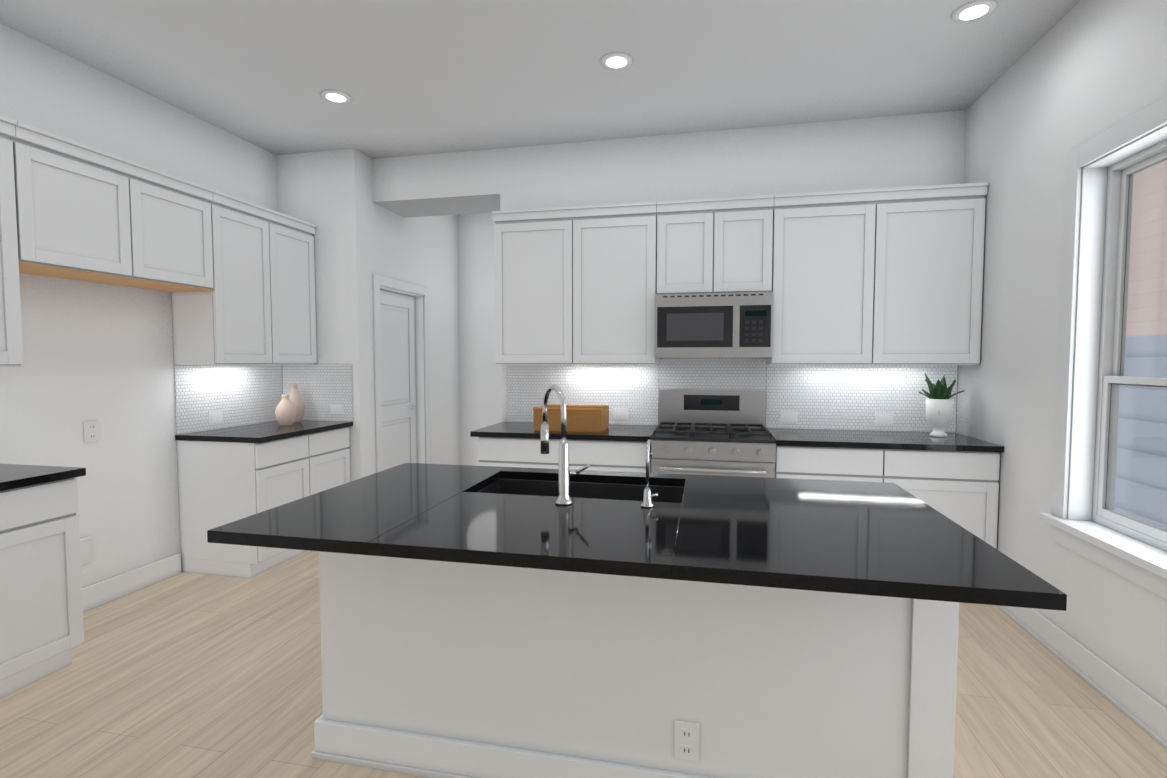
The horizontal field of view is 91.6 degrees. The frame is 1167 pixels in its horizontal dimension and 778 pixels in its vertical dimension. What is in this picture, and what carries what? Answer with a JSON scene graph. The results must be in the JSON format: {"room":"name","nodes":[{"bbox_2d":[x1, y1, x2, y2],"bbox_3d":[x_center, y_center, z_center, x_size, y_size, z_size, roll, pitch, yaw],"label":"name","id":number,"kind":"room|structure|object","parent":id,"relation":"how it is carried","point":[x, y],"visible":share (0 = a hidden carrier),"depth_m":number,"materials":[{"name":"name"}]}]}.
{"room":"kitchen","nodes":[
{"label":"kitchen","id":0,"kind":"room"},
{"bbox_2d":[0,23,282,587],"bbox_3d":[-3.296,-0.175,1.066,0.150,3.040,7.530,1,3,12],"label":"wall","id":1,"kind":"structure","parent":0,"point":[102,354],"depth_m":3.28,"materials":[{"name":"paint"}]},
{"bbox_2d":[0,115,43,366],"bbox_3d":[-2.809,-0.621,2.165,0.331,1.080,1.024,1,3,12],"label":"upper cabinet","id":2,"kind":"object","parent":1,"relation":"attached to","point":[19,181],"depth_m":2.56,"materials":[{"name":"paint"}]},
{"bbox_2d":[80,537,92,564],"bbox_3d":[-2.784,0.904,3.114,0.014,0.140,0.160,1,3,12],"label":"outlet box","id":3,"kind":"object","parent":1,"relation":"attached to","point":[86,549],"visible":0.46,"depth_m":3.16,"materials":[{"name":"plastic"}]},
{"bbox_2d":[84,420,98,442],"bbox_3d":[-2.763,0.239,3.189,0.010,0.118,0.075,1,3,12],"label":"outlet","id":4,"kind":"object","parent":1,"relation":"attached to","point":[91,431],"visible":1,"depth_m":3.18,"materials":[{"name":"plastic"}]},
{"bbox_2d":[36,131,219,290],"bbox_3d":[-2.606,-0.905,3.101,0.331,0.605,1.041,1,3,12],"label":"upper cabinet","id":5,"kind":"object","parent":1,"relation":"attached to","point":[106,219],"depth_m":3.02,"materials":[{"name":"paint"}]},
{"bbox_2d":[82,553,181,612],"bbox_3d":[-2.762,1.171,3.238,0.015,0.135,1.025,1,3,12],"label":"baseboard","id":6,"kind":"structure","parent":1,"relation":"attached to","point":[98,594],"depth_m":3.40,"materials":[{"name":"paint"}]},
{"bbox_2d":[174,364,282,434],"bbox_3d":[-2.555,0.049,4.159,0.008,0.452,0.951,1,3,12],"label":"backsplash","id":7,"kind":"structure","parent":1,"relation":"attached to","point":[239,395],"depth_m":4.08,"materials":[{"name":"tile"}]},
{"bbox_2d":[208,411,222,423],"bbox_3d":[-2.584,0.200,3.988,0.009,0.075,0.115,1,3,12],"label":"electrical outlet","id":8,"kind":"object","parent":7,"relation":"attached to","point":[215,417],"visible":1,"depth_m":3.98,"materials":[{"name":"plastic"}]},
{"bbox_2d":[166,191,316,364],"bbox_3d":[-2.403,-0.715,4.060,0.331,1.080,1.023,1,3,12],"label":"upper cabinet","id":9,"kind":"object","parent":1,"relation":"attached to","point":[235,276],"depth_m":3.90,"materials":[{"name":"paint"}]},
{"bbox_2d":[276,148,460,480],"bbox_3d":[-1.919,-0.395,5.464,0.700,3.040,1.882,1,3,12],"label":"wall","id":10,"kind":"structure","parent":0,"point":[361,238],"depth_m":4.55,"materials":[{"name":"paint"}]},
{"bbox_2d":[282,364,352,420],"bbox_3d":[-2.141,0.029,4.562,0.628,0.452,0.008,1,3,12],"label":"backsplash","id":11,"kind":"structure","parent":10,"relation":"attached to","point":[322,388],"depth_m":4.55,"materials":[{"name":"tile"}]},
{"bbox_2d":[331,405,343,413],"bbox_3d":[-1.963,0.163,4.521,0.115,0.075,0.009,1,3,12],"label":"electrical outlet","id":12,"kind":"object","parent":11,"relation":"attached to","point":[337,409],"visible":1,"depth_m":4.52,"materials":[{"name":"plastic"}]},
{"bbox_2d":[380,290,417,469],"bbox_3d":[-1.706,0.129,5.179,0.083,2.006,0.750,1,3,12],"label":"pantry door","id":13,"kind":"structure","parent":10,"relation":"in","point":[398,371],"depth_m":5.22,"materials":[{"name":"paint"}]},
{"bbox_2d":[373,274,430,472],"bbox_3d":[-1.681,0.086,5.171,0.138,2.108,0.936,1,3,12],"label":"door frame","id":14,"kind":"structure","parent":10,"relation":"attached to","point":[422,347],"depth_m":5.50,"materials":[{"name":"paint"}]},
{"bbox_2d":[458,213,501,465],"bbox_3d":[-0.898,-0.435,6.267,1.200,3.040,0.120,1,3,12],"label":"wall","id":15,"kind":"structure","parent":0,"point":[480,391],"depth_m":6.23,"materials":[{"name":"paint"}]},
{"bbox_2d":[0,0,1079,158],"bbox_3d":[-0.582,-1.762,1.363,5.600,0.100,9.800,1,3,12],"label":"ceiling","id":16,"kind":"structure","parent":0,"point":[416,77],"depth_m":3.12,"materials":[{"name":"paint"}]},
{"bbox_2d":[320,90,350,103],"bbox_3d":[-1.540,-1.815,3.531,0.176,0.009,0.176,1,3,12],"label":"recessed light","id":17,"kind":"object","parent":16,"relation":"in","point":[336,96],"visible":1,"depth_m":3.52,"materials":[{"name":"paint"}]},
{"bbox_2d":[600,52,631,69],"bbox_3d":[0.180,-1.794,3.112,0.176,0.009,0.176,1,3,12],"label":"recessed light","id":18,"kind":"object","parent":16,"relation":"in","point":[616,61],"visible":1,"depth_m":3.10,"materials":[{"name":"paint"}]},
{"bbox_2d":[952,0,996,22],"bbox_3d":[1.834,-1.772,2.667,0.176,0.009,0.176,1,3,12],"label":"recessed light","id":19,"kind":"object","parent":16,"relation":"in","point":[973,11],"visible":1,"depth_m":2.66,"materials":[{"name":"paint"}]},
{"bbox_2d":[0,551,1166,777],"bbox_3d":[-0.582,1.374,1.519,5.600,0.100,9.800,1,3,12],"label":"floor","id":20,"kind":"structure","parent":0,"point":[186,675],"depth_m":2.33,"materials":[{"name":"brown wood"}]},
{"bbox_2d":[0,464,85,697],"bbox_3d":[-2.663,0.833,2.177,0.640,0.915,0.977,1,3,12],"label":"base cabinet","id":21,"kind":"object","parent":20,"relation":"on","point":[41,620],"visible":1,"depth_m":2.43,"materials":[{"name":"paint"}]},
{"bbox_2d":[175,420,352,578],"bbox_3d":[-2.246,0.736,4.126,0.640,0.915,0.972,1,3,12],"label":"base cabinet","id":22,"kind":"object","parent":20,"relation":"on","point":[229,475],"visible":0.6,"depth_m":3.71,"materials":[{"name":"paint"}]},
{"bbox_2d":[275,395,296,424],"bbox_3d":[-2.234,0.158,4.259,0.144,0.225,0.144,1,3,12],"label":"vase","id":23,"kind":"object","parent":22,"relation":"on","point":[285,412],"visible":1,"depth_m":4.22,"materials":[{"name":"ceramic"}]},
{"bbox_2d":[287,384,304,421],"bbox_3d":[-2.280,0.109,4.471,0.156,0.300,0.156,1,3,12],"label":"vase","id":24,"kind":"object","parent":22,"relation":"on","point":[296,399],"visible":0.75,"depth_m":4.44,"materials":[{"name":"ceramic"}]},
{"bbox_2d":[470,422,657,472],"bbox_3d":[-0.106,0.738,4.081,1.227,0.915,0.640,1,3,12],"label":"base cabinet","id":25,"kind":"object","parent":20,"relation":"on","point":[617,447],"visible":0.33,"depth_m":3.79,"materials":[{"name":"paint"}]},
{"bbox_2d":[533,404,608,431],"bbox_3d":[-0.083,0.202,4.025,0.483,0.160,0.316,1,3,12],"label":"wooden box","id":26,"kind":"object","parent":25,"relation":"on","point":[587,418],"visible":0.85,"depth_m":3.88,"materials":[{"name":"wood"}]},
{"bbox_2d":[311,555,958,777],"bbox_3d":[0.118,0.854,2.114,2.047,0.880,0.734,1,3,12],"label":"kitchen island","id":27,"kind":"object","parent":20,"relation":"on","point":[497,623],"depth_m":1.78,"materials":[{"name":"paint"}]},
{"bbox_2d":[207,463,502,554],"bbox_3d":[-0.708,0.396,2.101,0.510,0.036,1.100,1,3,12],"label":"island countertop","id":28,"kind":"structure","parent":27,"relation":"on","point":[342,519],"depth_m":1.83,"materials":[{"name":"black stone"}]},
{"bbox_2d":[367,467,686,582],"bbox_3d":[-0.068,0.403,1.964,0.800,0.036,1.100,1,3,12],"label":"island countertop","id":29,"kind":"structure","parent":27,"relation":"on","point":[621,538],"depth_m":1.61,"materials":[{"name":"black stone"}]},
{"bbox_2d":[540,384,589,504],"bbox_3d":[-0.067,0.184,1.974,0.214,0.399,0.180,1,3,12],"label":"faucet","id":30,"kind":"object","parent":29,"relation":"on","point":[565,474],"visible":1,"depth_m":1.91,"materials":[{"name":"silver metal"}]},
{"bbox_2d":[475,475,682,502],"bbox_3d":[-0.015,0.517,2.217,0.808,0.240,0.413,1,3,12],"label":"sink","id":31,"kind":"object","parent":29,"relation":"in","point":[517,484],"depth_m":2.41,"materials":[{"name":"black metal"}]},
{"bbox_2d":[641,439,657,507],"bbox_3d":[0.227,0.279,1.917,0.058,0.215,0.128,1,3,12],"label":"tap","id":32,"kind":"object","parent":29,"relation":"on","point":[647,502],"visible":1,"depth_m":1.87,"materials":[{"name":"silver metal"}]},
{"bbox_2d":[674,720,699,761],"bbox_3d":[0.316,1.078,1.736,0.075,0.118,0.010,1,3,12],"label":"outlet","id":33,"kind":"object","parent":27,"relation":"attached to","point":[686,740],"visible":1,"depth_m":1.73,"materials":[{"name":"plastic"}]},
{"bbox_2d":[671,475,1066,610],"bbox_3d":[0.719,0.412,1.796,0.810,0.036,1.100,1,3,12],"label":"island countertop","id":34,"kind":"structure","parent":27,"relation":"on","point":[872,540],"depth_m":1.49,"materials":[{"name":"black stone"}]},
{"bbox_2d":[651,389,775,477],"bbox_3d":[0.858,0.616,3.821,0.752,1.185,0.733,1,3,12],"label":"range","id":35,"kind":"object","parent":20,"relation":"on","point":[715,432],"visible":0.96,"depth_m":3.60,"materials":[{"name":"silver metal"}]},
{"bbox_2d":[767,428,1003,547],"bbox_3d":[1.841,0.759,3.665,1.224,0.915,0.640,1,3,12],"label":"base cabinet","id":36,"kind":"object","parent":20,"relation":"on","point":[953,476],"visible":0.4,"depth_m":3.34,"materials":[{"name":"paint"}]},
{"bbox_2d":[918,373,963,436],"bbox_3d":[2.268,0.101,3.631,0.233,0.401,0.244,1,3,12],"label":"potted plant","id":37,"kind":"object","parent":36,"relation":"on","point":[939,408],"visible":1,"depth_m":3.59,"materials":[{"name":"green plant"}]},
{"bbox_2d":[372,110,965,432],"bbox_3d":[0.528,-0.345,4.477,4.500,3.040,0.500,1,3,12],"label":"wall","id":38,"kind":"structure","parent":0,"point":[924,149],"depth_m":4.12,"materials":[{"name":"paint"}]},
{"bbox_2d":[492,202,667,364],"bbox_3d":[-0.012,-0.719,4.147,1.234,1.080,0.329,1,3,12],"label":"upper cabinet","id":39,"kind":"object","parent":38,"relation":"attached to","point":[574,285],"depth_m":3.99,"materials":[{"name":"paint"}]},
{"bbox_2d":[507,365,658,424],"bbox_3d":[-0.021,0.039,4.353,1.186,0.452,0.008,1,3,12],"label":"backsplash","id":40,"kind":"structure","parent":38,"relation":"attached to","point":[633,390],"depth_m":4.33,"materials":[{"name":"tile"}]},
{"bbox_2d":[613,408,627,418],"bbox_3d":[0.277,0.185,4.287,0.115,0.075,0.009,1,3,12],"label":"electrical outlet","id":41,"kind":"object","parent":40,"relation":"attached to","point":[620,413],"visible":1,"depth_m":4.28,"materials":[{"name":"plastic"}]},
{"bbox_2d":[659,359,765,390],"bbox_3d":[0.935,0.136,4.157,0.764,0.710,0.001,1,3,12],"label":"backsplash","id":42,"kind":"structure","parent":38,"relation":"attached to","point":[713,374],"depth_m":4.14,"materials":[{"name":"tile"}]},
{"bbox_2d":[668,195,775,293],"bbox_3d":[0.901,-0.947,3.940,0.756,0.605,0.329,1,3,12],"label":"upper cabinet","id":43,"kind":"object","parent":38,"relation":"attached to","point":[716,245],"depth_m":3.77,"materials":[{"name":"paint"}]},
{"bbox_2d":[655,292,772,357],"bbox_3d":[0.892,-0.427,3.925,0.752,0.418,0.414,1,3,12],"label":"microwave","id":44,"kind":"object","parent":43,"relation":"attached to","point":[724,325],"visible":1,"depth_m":3.72,"materials":[{"name":"silver metal"}]},
{"bbox_2d":[766,365,957,431],"bbox_3d":[1.907,0.060,3.941,1.222,0.452,0.008,1,3,12],"label":"backsplash","id":45,"kind":"structure","parent":38,"relation":"attached to","point":[845,397],"depth_m":3.94,"materials":[{"name":"tile"}]},
{"bbox_2d":[780,411,797,421],"bbox_3d":[1.461,0.197,4.034,0.115,0.075,0.009,1,3,12],"label":"electrical outlet","id":46,"kind":"object","parent":45,"relation":"attached to","point":[787,416],"visible":1,"depth_m":4.03,"materials":[{"name":"plastic"}]},
{"bbox_2d":[875,413,892,423],"bbox_3d":[2.067,0.204,3.904,0.115,0.075,0.009,1,3,12],"label":"electrical outlet","id":47,"kind":"object","parent":45,"relation":"attached to","point":[883,418],"visible":1,"depth_m":3.90,"materials":[{"name":"plastic"}]},
{"bbox_2d":[766,182,988,364],"bbox_3d":[1.840,-0.700,3.751,1.290,1.080,0.329,1,3,12],"label":"upper cabinet","id":48,"kind":"object","parent":38,"relation":"attached to","point":[886,276],"depth_m":3.58,"materials":[{"name":"paint"}]},
{"bbox_2d":[956,0,1166,707],"bbox_3d":[1.792,-0.124,0.042,0.170,3.040,7.655,1,3,12],"label":"wall","id":49,"kind":"structure","parent":0,"point":[1079,73],"depth_m":2.84,"materials":[{"name":"paint"}]},
{"bbox_2d":[995,605,1166,749],"bbox_3d":[1.631,1.341,-0.180,0.021,0.135,7.010,1,3,12],"label":"baseboard","id":50,"kind":"structure","parent":49,"relation":"attached to","point":[1141,709],"depth_m":2.40,"materials":[{"name":"paint"}]},
{"bbox_2d":[1039,96,1166,598],"bbox_3d":[2.215,-0.160,2.164,0.220,1.829,1.110,1,3,12],"label":"window","id":51,"kind":"structure","parent":49,"relation":"in","point":[1100,267],"depth_m":2.55,"materials":[{"name":"plastic"}]},
{"label":"outside","id":52,"kind":"structure","parent":0,"visible":0},
{"bbox_2d":[1110,160,1166,551],"bbox_3d":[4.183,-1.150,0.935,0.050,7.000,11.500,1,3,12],"label":"window glass","id":53,"kind":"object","parent":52,"point":[1147,431],"depth_m":5.08,"materials":[{"name":"clear glass"}]}
]}

